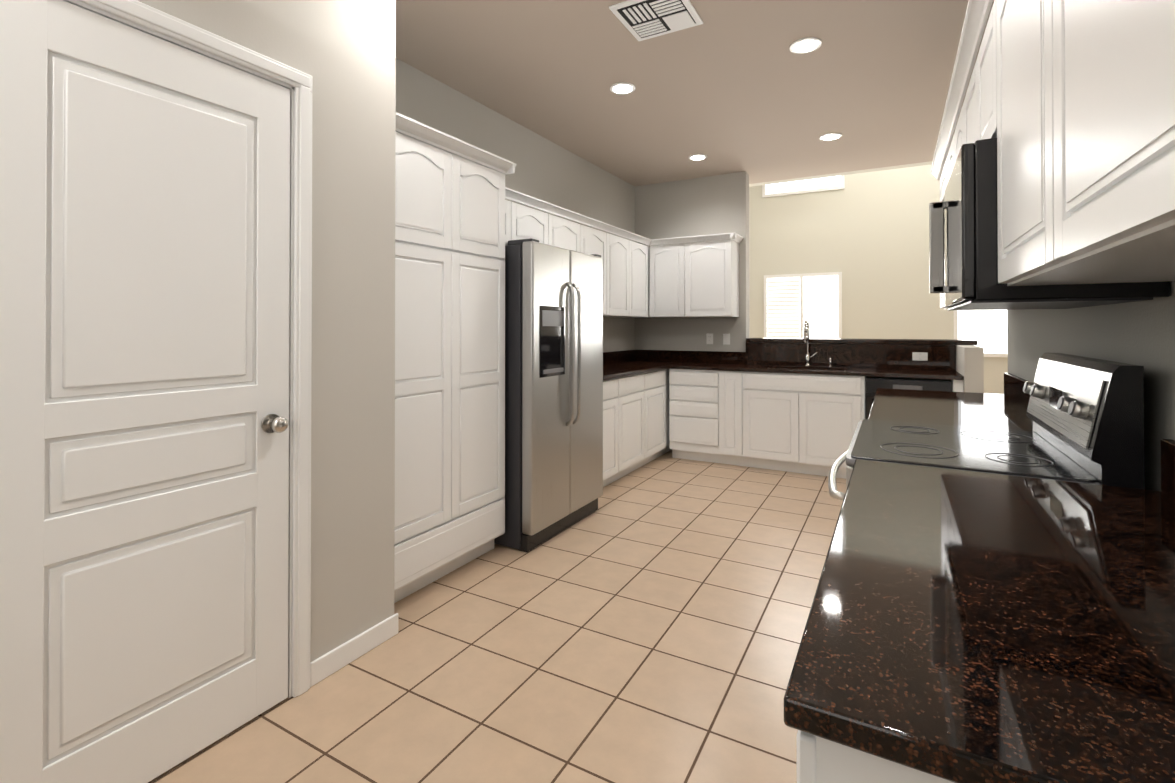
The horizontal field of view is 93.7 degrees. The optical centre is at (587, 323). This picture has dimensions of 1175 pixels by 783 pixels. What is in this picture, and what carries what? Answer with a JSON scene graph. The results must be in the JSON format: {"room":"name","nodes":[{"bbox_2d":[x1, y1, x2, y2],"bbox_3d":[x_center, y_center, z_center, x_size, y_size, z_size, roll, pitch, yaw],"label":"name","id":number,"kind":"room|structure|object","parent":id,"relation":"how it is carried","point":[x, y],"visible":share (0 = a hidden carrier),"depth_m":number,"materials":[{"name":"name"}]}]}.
{"room":"kitchen","nodes":[
{"label":"kitchen","id":0,"kind":"room"},
{"bbox_2d":[137,0,395,661],"bbox_3d":[-1.883,-0.146,1.185,0.740,2.900,3.050,0,0,29],"label":"wall","id":1,"kind":"structure","parent":0,"point":[342,53],"depth_m":2.13,"materials":[{"name":"grey paint"}]},
{"bbox_2d":[0,0,289,782],"bbox_3d":[-1.212,0.239,1.584,0.119,2.120,0.758,0,0,29],"label":"pantry door","id":2,"kind":"structure","parent":1,"relation":"in","point":[144,332],"depth_m":1.53,"materials":[{"name":"white wood"}]},
{"bbox_2d":[63,0,311,697],"bbox_3d":[-1.269,0.205,1.624,0.141,2.204,0.898,0,0,29],"label":"door frame","id":3,"kind":"structure","parent":1,"relation":"attached to","point":[152,18],"depth_m":1.94,"materials":[{"name":"white wood"}]},
{"bbox_2d":[310,613,398,686],"bbox_3d":[-0.901,1.268,2.158,0.013,0.085,0.402,0,0,29],"label":"baseboard","id":4,"kind":"structure","parent":1,"relation":"attached to","point":[324,666],"depth_m":2.12,"materials":[{"name":"white wood"}]},
{"bbox_2d":[148,450,845,782],"bbox_3d":[2.278,1.347,3.001,6.620,0.060,10.540,0,0,29],"label":"floor","id":5,"kind":"structure","parent":0,"point":[645,623],"depth_m":2.13,"materials":[{"name":"tile"}]},
{"bbox_2d":[394,112,515,602],"bbox_3d":[-0.935,0.194,2.945,0.667,2.245,0.948,0,0,29],"label":"pantry cabinet","id":6,"kind":"object","parent":5,"relation":"on","point":[449,353],"visible":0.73,"depth_m":2.76,"materials":[{"name":"white wood"}]},
{"bbox_2d":[494,238,602,551],"bbox_3d":[-0.405,0.417,3.689,0.811,1.801,0.880,0,0,29],"label":"refrigerator","id":7,"kind":"object","parent":5,"relation":"on","point":[553,390],"visible":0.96,"depth_m":3.31,"materials":[{"name":"grey metal"}]},
{"bbox_2d":[603,378,622,486],"bbox_3d":[-0.136,0.882,4.419,0.620,0.890,0.614,0,0,29],"label":"base cabinet","id":8,"kind":"object","parent":5,"relation":"on","point":[613,388],"depth_m":4.41,"materials":[{"name":"white wood"}]},
{"bbox_2d":[623,374,650,475],"bbox_3d":[0.116,0.885,4.870,0.620,0.890,0.654,0,0,29],"label":"base cabinet","id":9,"kind":"object","parent":5,"relation":"on","point":[636,415],"depth_m":4.82,"materials":[{"name":"white wood"}]},
{"bbox_2d":[603,362,686,381],"bbox_3d":[0.274,0.427,5.126,0.648,0.030,2.252,0,0,29],"label":"countertop","id":10,"kind":"structure","parent":9,"relation":"on","point":[610,369],"depth_m":5.12,"materials":[{"name":"black stone"}]},
{"bbox_2d":[651,370,666,460],"bbox_3d":[0.363,0.888,5.311,0.620,0.890,0.594,0,0,29],"label":"base cabinet","id":11,"kind":"object","parent":5,"relation":"on","point":[658,377],"depth_m":5.27,"materials":[{"name":"white wood"}]},
{"bbox_2d":[667,370,671,451],"bbox_3d":[0.643,0.892,5.815,0.618,0.890,0.676,0,0,29],"label":"base cabinet","id":12,"kind":"object","parent":5,"relation":"on","point":[668,431],"depth_m":5.53,"materials":[{"name":"white wood"}]},
{"bbox_2d":[669,370,723,463],"bbox_3d":[1.191,0.890,5.533,0.549,0.890,0.637,0,0,29],"label":"base cabinet","id":13,"kind":"object","parent":5,"relation":"on","point":[696,403],"depth_m":5.26,"materials":[{"name":"white wood"}]},
{"bbox_2d":[668,362,963,381],"bbox_3d":[1.994,0.427,5.081,2.394,0.030,0.652,0,0,29],"label":"countertop","id":14,"kind":"structure","parent":13,"relation":"on","point":[752,367],"depth_m":4.80,"materials":[{"name":"black stone"}]},
{"bbox_2d":[803,319,831,366],"bbox_3d":[2.166,0.188,5.193,0.248,0.449,0.197,0,0,29],"label":"faucet","id":15,"kind":"object","parent":14,"relation":"on","point":[806,334],"visible":0.98,"depth_m":5.27,"materials":[{"name":"silver metal"}]},
{"bbox_2d":[724,370,763,465],"bbox_3d":[1.502,0.888,5.360,0.279,0.890,0.635,0,0,29],"label":"base cabinet","id":16,"kind":"object","parent":5,"relation":"on","point":[739,386],"depth_m":5.08,"materials":[{"name":"white wood"}]},
{"bbox_2d":[740,394,864,478],"bbox_3d":[1.999,1.032,5.080,0.980,0.600,0.637,0,0,29],"label":"base cabinet","id":17,"kind":"object","parent":5,"relation":"on","point":[775,406],"depth_m":4.82,"materials":[{"name":"white wood"}]},
{"bbox_2d":[865,376,951,418],"bbox_3d":[2.694,0.886,4.645,0.605,0.860,0.629,0,0,29],"label":"dishwasher","id":18,"kind":"object","parent":5,"relation":"on","point":[872,384],"visible":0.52,"depth_m":4.45,"materials":[{"name":"grey plastic"}]},
{"bbox_2d":[868,373,1032,431],"bbox_3d":[1.746,0.794,2.656,0.652,1.040,1.327,0,0,29],"label":"countertop","id":19,"kind":"structure","parent":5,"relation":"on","point":[1007,409],"depth_m":2.57,"materials":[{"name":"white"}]},
{"bbox_2d":[784,439,1174,782],"bbox_3d":[0.766,0.782,0.903,0.652,1.040,1.159,0,0,29],"label":"base cabinet","id":20,"kind":"object","parent":5,"relation":"on","point":[962,626],"visible":1,"depth_m":0.67,"materials":[{"name":"white"}]},
{"bbox_2d":[828,353,1144,500],"bbox_3d":[1.170,0.704,1.780,0.707,1.201,0.756,0,0,29],"label":"range","id":21,"kind":"object","parent":5,"relation":"on","point":[1085,415],"visible":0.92,"depth_m":1.53,"materials":[{"name":"black ceramic"}]},
{"bbox_2d":[396,58,634,351],"bbox_3d":[-0.518,-0.873,4.511,0.120,4.400,10.420,0,0,29],"label":"wall","id":22,"kind":"structure","parent":0,"point":[547,170],"depth_m":4.50,"materials":[{"name":"grey paint"}]},
{"bbox_2d":[505,195,520,245],"bbox_3d":[-0.751,-0.689,3.660,0.301,0.300,0.521,0,0,29],"label":"upper cabinet","id":23,"kind":"object","parent":22,"relation":"attached to","point":[512,210],"depth_m":3.78,"materials":[{"name":"white wood"}]},
{"bbox_2d":[521,203,552,245],"bbox_3d":[-0.553,-0.686,4.013,0.301,0.300,0.521,0,0,29],"label":"upper cabinet","id":24,"kind":"object","parent":22,"relation":"attached to","point":[535,224],"depth_m":4.03,"materials":[{"name":"white wood"}]},
{"bbox_2d":[553,211,584,252],"bbox_3d":[-0.294,-0.453,4.475,0.301,0.760,0.540,0,0,29],"label":"upper cabinet","id":25,"kind":"object","parent":22,"relation":"attached to","point":[567,234],"depth_m":4.42,"materials":[{"name":"white wood"}]},
{"bbox_2d":[585,223,612,316],"bbox_3d":[-0.073,-0.450,4.870,0.301,0.760,0.597,0,0,29],"label":"upper cabinet","id":26,"kind":"object","parent":22,"relation":"attached to","point":[598,242],"depth_m":4.97,"materials":[{"name":"white wood"}]},
{"bbox_2d":[603,350,634,361],"bbox_3d":[0.000,0.353,5.280,0.022,0.120,2.252,0,0,29],"label":"backsplash","id":27,"kind":"structure","parent":22,"relation":"attached to","point":[626,355],"depth_m":5.87,"materials":[{"name":"black stone"}]},
{"bbox_2d":[613,231,632,317],"bbox_3d":[0.162,-0.447,5.290,0.301,0.760,0.598,0,0,29],"label":"upper cabinet","id":28,"kind":"object","parent":22,"relation":"attached to","point":[622,248],"depth_m":5.30,"materials":[{"name":"white wood"}]},
{"bbox_2d":[617,231,648,317],"bbox_3d":[0.383,-0.474,5.685,0.301,0.820,0.539,0,0,29],"label":"upper cabinet","id":29,"kind":"object","parent":22,"relation":"attached to","point":[640,251],"depth_m":5.67,"materials":[{"name":"white wood"}]},
{"bbox_2d":[396,0,993,185],"bbox_3d":[1.673,-1.641,1.859,6.300,0.100,7.680,0,0,29],"label":"ceiling","id":30,"kind":"structure","parent":0,"point":[730,86],"depth_m":3.54,"materials":[{"name":"beige paint"}]},
{"bbox_2d":[610,82,634,93],"bbox_3d":[0.236,-1.573,3.693,0.170,0.010,0.170,0,0,29],"label":"recessed light","id":31,"kind":"object","parent":30,"relation":"in","point":[622,88],"visible":1,"depth_m":3.68,"materials":[{"name":"white glass"}]},
{"bbox_2d":[609,0,702,40],"bbox_3d":[0.357,-1.576,2.824,0.370,0.016,0.370,0,0,29],"label":"ceiling vent","id":32,"kind":"object","parent":30,"relation":"in","point":[641,20],"visible":0.98,"depth_m":2.82,"materials":[{"name":"white metal"}]},
{"bbox_2d":[689,154,706,159],"bbox_3d":[1.040,-1.562,5.192,0.170,0.010,0.170,0,0,29],"label":"recessed light","id":33,"kind":"object","parent":30,"relation":"in","point":[698,157],"visible":0.96,"depth_m":5.17,"materials":[{"name":"white glass"}]},
{"bbox_2d":[790,37,821,53],"bbox_3d":[1.240,-1.577,3.132,0.170,0.010,0.170,0,0,29],"label":"recessed light","id":34,"kind":"object","parent":30,"relation":"in","point":[805,45],"visible":1,"depth_m":3.12,"materials":[{"name":"white glass"}]},
{"bbox_2d":[820,133,841,140],"bbox_3d":[2.043,-1.566,4.631,0.170,0.010,0.170,0,0,29],"label":"recessed light","id":35,"kind":"object","parent":30,"relation":"in","point":[829,136],"visible":0.96,"depth_m":4.61,"materials":[{"name":"white glass"}]},
{"bbox_2d":[635,171,911,369],"bbox_3d":[1.907,-0.115,5.596,3.050,2.900,0.150,0,0,29],"label":"wall","id":36,"kind":"structure","parent":0,"point":[715,204],"depth_m":5.92,"materials":[{"name":"grey paint"}]},
{"bbox_2d":[635,350,688,361],"bbox_3d":[0.827,0.359,6.095,0.626,0.120,0.022,0,0,29],"label":"backsplash","id":37,"kind":"structure","parent":36,"relation":"attached to","point":[640,355],"depth_m":6.08,"materials":[{"name":"black stone"}]},
{"bbox_2d":[649,236,696,317],"bbox_3d":[0.927,-0.473,5.884,0.453,0.820,0.300,0,0,29],"label":"upper cabinet","id":38,"kind":"object","parent":36,"relation":"attached to","point":[659,278],"depth_m":5.74,"materials":[{"name":"white wood"}]},
{"bbox_2d":[706,333,712,343],"bbox_3d":[1.297,0.167,5.845,0.072,0.115,0.008,0,0,29],"label":"outlet","id":39,"kind":"object","parent":36,"relation":"attached to","point":[709,338],"visible":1,"depth_m":5.84,"materials":[{"name":"white plastic"}]},
{"bbox_2d":[693,239,739,316],"bbox_3d":[1.259,-0.444,5.699,0.539,0.760,0.300,0,0,29],"label":"upper cabinet","id":40,"kind":"object","parent":36,"relation":"attached to","point":[715,262],"depth_m":5.53,"materials":[{"name":"white wood"}]},
{"bbox_2d":[723,334,729,344],"bbox_3d":[1.454,0.166,5.756,0.072,0.115,0.008,0,0,29],"label":"outlet","id":41,"kind":"object","parent":36,"relation":"attached to","point":[726,339],"visible":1,"depth_m":5.75,"materials":[{"name":"white plastic"}]},
{"bbox_2d":[689,342,955,369],"bbox_3d":[2.147,0.304,5.357,2.394,0.218,0.022,0,0,29],"label":"backsplash","id":42,"kind":"structure","parent":36,"relation":"attached to","point":[768,354],"depth_m":5.21,"materials":[{"name":"black stone"}]},
{"bbox_2d":[912,352,927,360],"bbox_3d":[2.952,0.295,4.889,0.115,0.072,0.008,0,0,29],"label":"outlet","id":43,"kind":"object","parent":42,"relation":"attached to","point":[921,356],"visible":1,"depth_m":4.88,"materials":[{"name":"white plastic"}]},
{"bbox_2d":[746,338,977,344],"bbox_3d":[2.573,0.173,5.348,1.947,0.040,0.430,0,0,29],"label":"bar","id":44,"kind":"object","parent":36,"relation":"on","point":[880,341],"visible":1,"depth_m":5.13,"materials":[{"name":"brown stone"}]},
{"bbox_2d":[749,160,945,186],"bbox_3d":[3.577,-2.317,5.268,6.300,1.500,0.120,0,0,29],"label":"wall","id":45,"kind":"structure","parent":0,"point":[848,173],"depth_m":5.75,"materials":[{"name":"white paint"}]},
{"bbox_2d":[749,163,1007,393],"bbox_3d":[4.856,-0.851,7.544,6.540,4.400,0.120,0,0,29],"label":"wall","id":46,"kind":"structure","parent":0,"point":[866,234],"depth_m":7.94,"materials":[{"name":"white paint"}]},
{"bbox_2d":[764,272,841,337],"bbox_3d":[3.248,-0.150,8.352,1.110,1.200,0.030,0,0,29],"label":"room window","id":47,"kind":"structure","parent":46,"relation":"in","point":[821,303],"depth_m":8.24,"materials":[{"name":"white glass"}]},
{"bbox_2d":[767,277,799,337],"bbox_3d":[3.018,-0.149,8.488,0.477,1.100,0.006,0,0,29],"label":"window blinds","id":48,"kind":"object","parent":47,"relation":"attached to","point":[783,307],"visible":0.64,"depth_m":8.48,"materials":[{"name":"white plastic"}]},
{"bbox_2d":[762,175,844,197],"bbox_3d":[3.257,-2.255,8.362,1.170,0.570,0.030,0,0,29],"label":"clerestory window","id":49,"kind":"structure","parent":46,"relation":"in","point":[807,186],"depth_m":8.35,"materials":[{"name":"white glass"}]},
{"bbox_2d":[954,310,1007,356],"bbox_3d":[5.482,-0.159,7.103,1.270,1.200,0.030,0,0,29],"label":"room window","id":50,"kind":"structure","parent":46,"relation":"in","point":[986,330],"depth_m":7.25,"materials":[{"name":"white glass"}]},
{"bbox_2d":[956,345,983,392],"bbox_3d":[3.130,0.758,4.528,0.120,1.140,0.810,0,0,29],"label":"wall","id":51,"kind":"structure","parent":0,"point":[970,363],"depth_m":4.19,"materials":[{"name":"beige paint"}]},
{"bbox_2d":[1007,281,1174,490],"bbox_3d":[1.141,-0.149,0.783,0.120,2.900,5.300,0,0,29],"label":"wall","id":52,"kind":"structure","parent":0,"point":[1141,333],"depth_m":1.52,"materials":[{"name":"grey paint"}]},
{"bbox_2d":[938,164,948,308],"bbox_3d":[2.062,-0.464,2.891,0.323,0.760,0.625,0,0,29],"label":"upper cabinet","id":53,"kind":"object","parent":52,"relation":"attached to","point":[939,165],"depth_m":3.13,"materials":[{"name":"white wood"}]},
{"bbox_2d":[942,136,949,307],"bbox_3d":[1.845,-0.467,2.503,0.323,0.760,0.496,0,0,29],"label":"upper cabinet","id":54,"kind":"object","parent":52,"relation":"attached to","point":[946,170],"depth_m":2.80,"materials":[{"name":"white wood"}]},
{"bbox_2d":[950,108,957,307],"bbox_3d":[1.673,-0.469,2.197,0.323,0.760,0.438,0,0,29],"label":"upper cabinet","id":55,"kind":"object","parent":52,"relation":"attached to","point":[954,143],"depth_m":2.41,"materials":[{"name":"white wood"}]},
{"bbox_2d":[958,64,969,153],"bbox_3d":[1.458,-0.674,1.813,0.323,0.355,0.436,0,0,29],"label":"upper cabinet","id":56,"kind":"object","parent":52,"relation":"attached to","point":[964,117],"depth_m":2.04,"materials":[{"name":"white wood"}]},
{"bbox_2d":[970,4,989,142],"bbox_3d":[1.301,-0.676,1.533,0.323,0.355,0.436,0,0,29],"label":"upper cabinet","id":57,"kind":"object","parent":52,"relation":"attached to","point":[980,77],"depth_m":1.67,"materials":[{"name":"white wood"}]},
{"bbox_2d":[929,138,1169,309],"bbox_3d":[1.325,-0.265,1.700,0.444,0.426,0.756,0,0,29],"label":"microwave","id":58,"kind":"object","parent":57,"relation":"attached to","point":[963,244],"visible":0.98,"depth_m":1.44,"materials":[{"name":"black metal"}]},
{"bbox_2d":[986,0,1174,285],"bbox_3d":[1.039,-0.477,1.062,0.323,0.760,0.631,0,0,29],"label":"upper cabinet","id":59,"kind":"object","parent":52,"relation":"attached to","point":[1008,24],"depth_m":1.23,"materials":[{"name":"white wood"}]},
{"bbox_2d":[1030,0,1174,275],"bbox_3d":[0.787,-0.480,0.611,0.323,0.760,0.631,0,0,29],"label":"upper cabinet","id":60,"kind":"object","parent":52,"relation":"attached to","point":[1069,105],"depth_m":0.72,"materials":[{"name":"white wood"}]}
]}

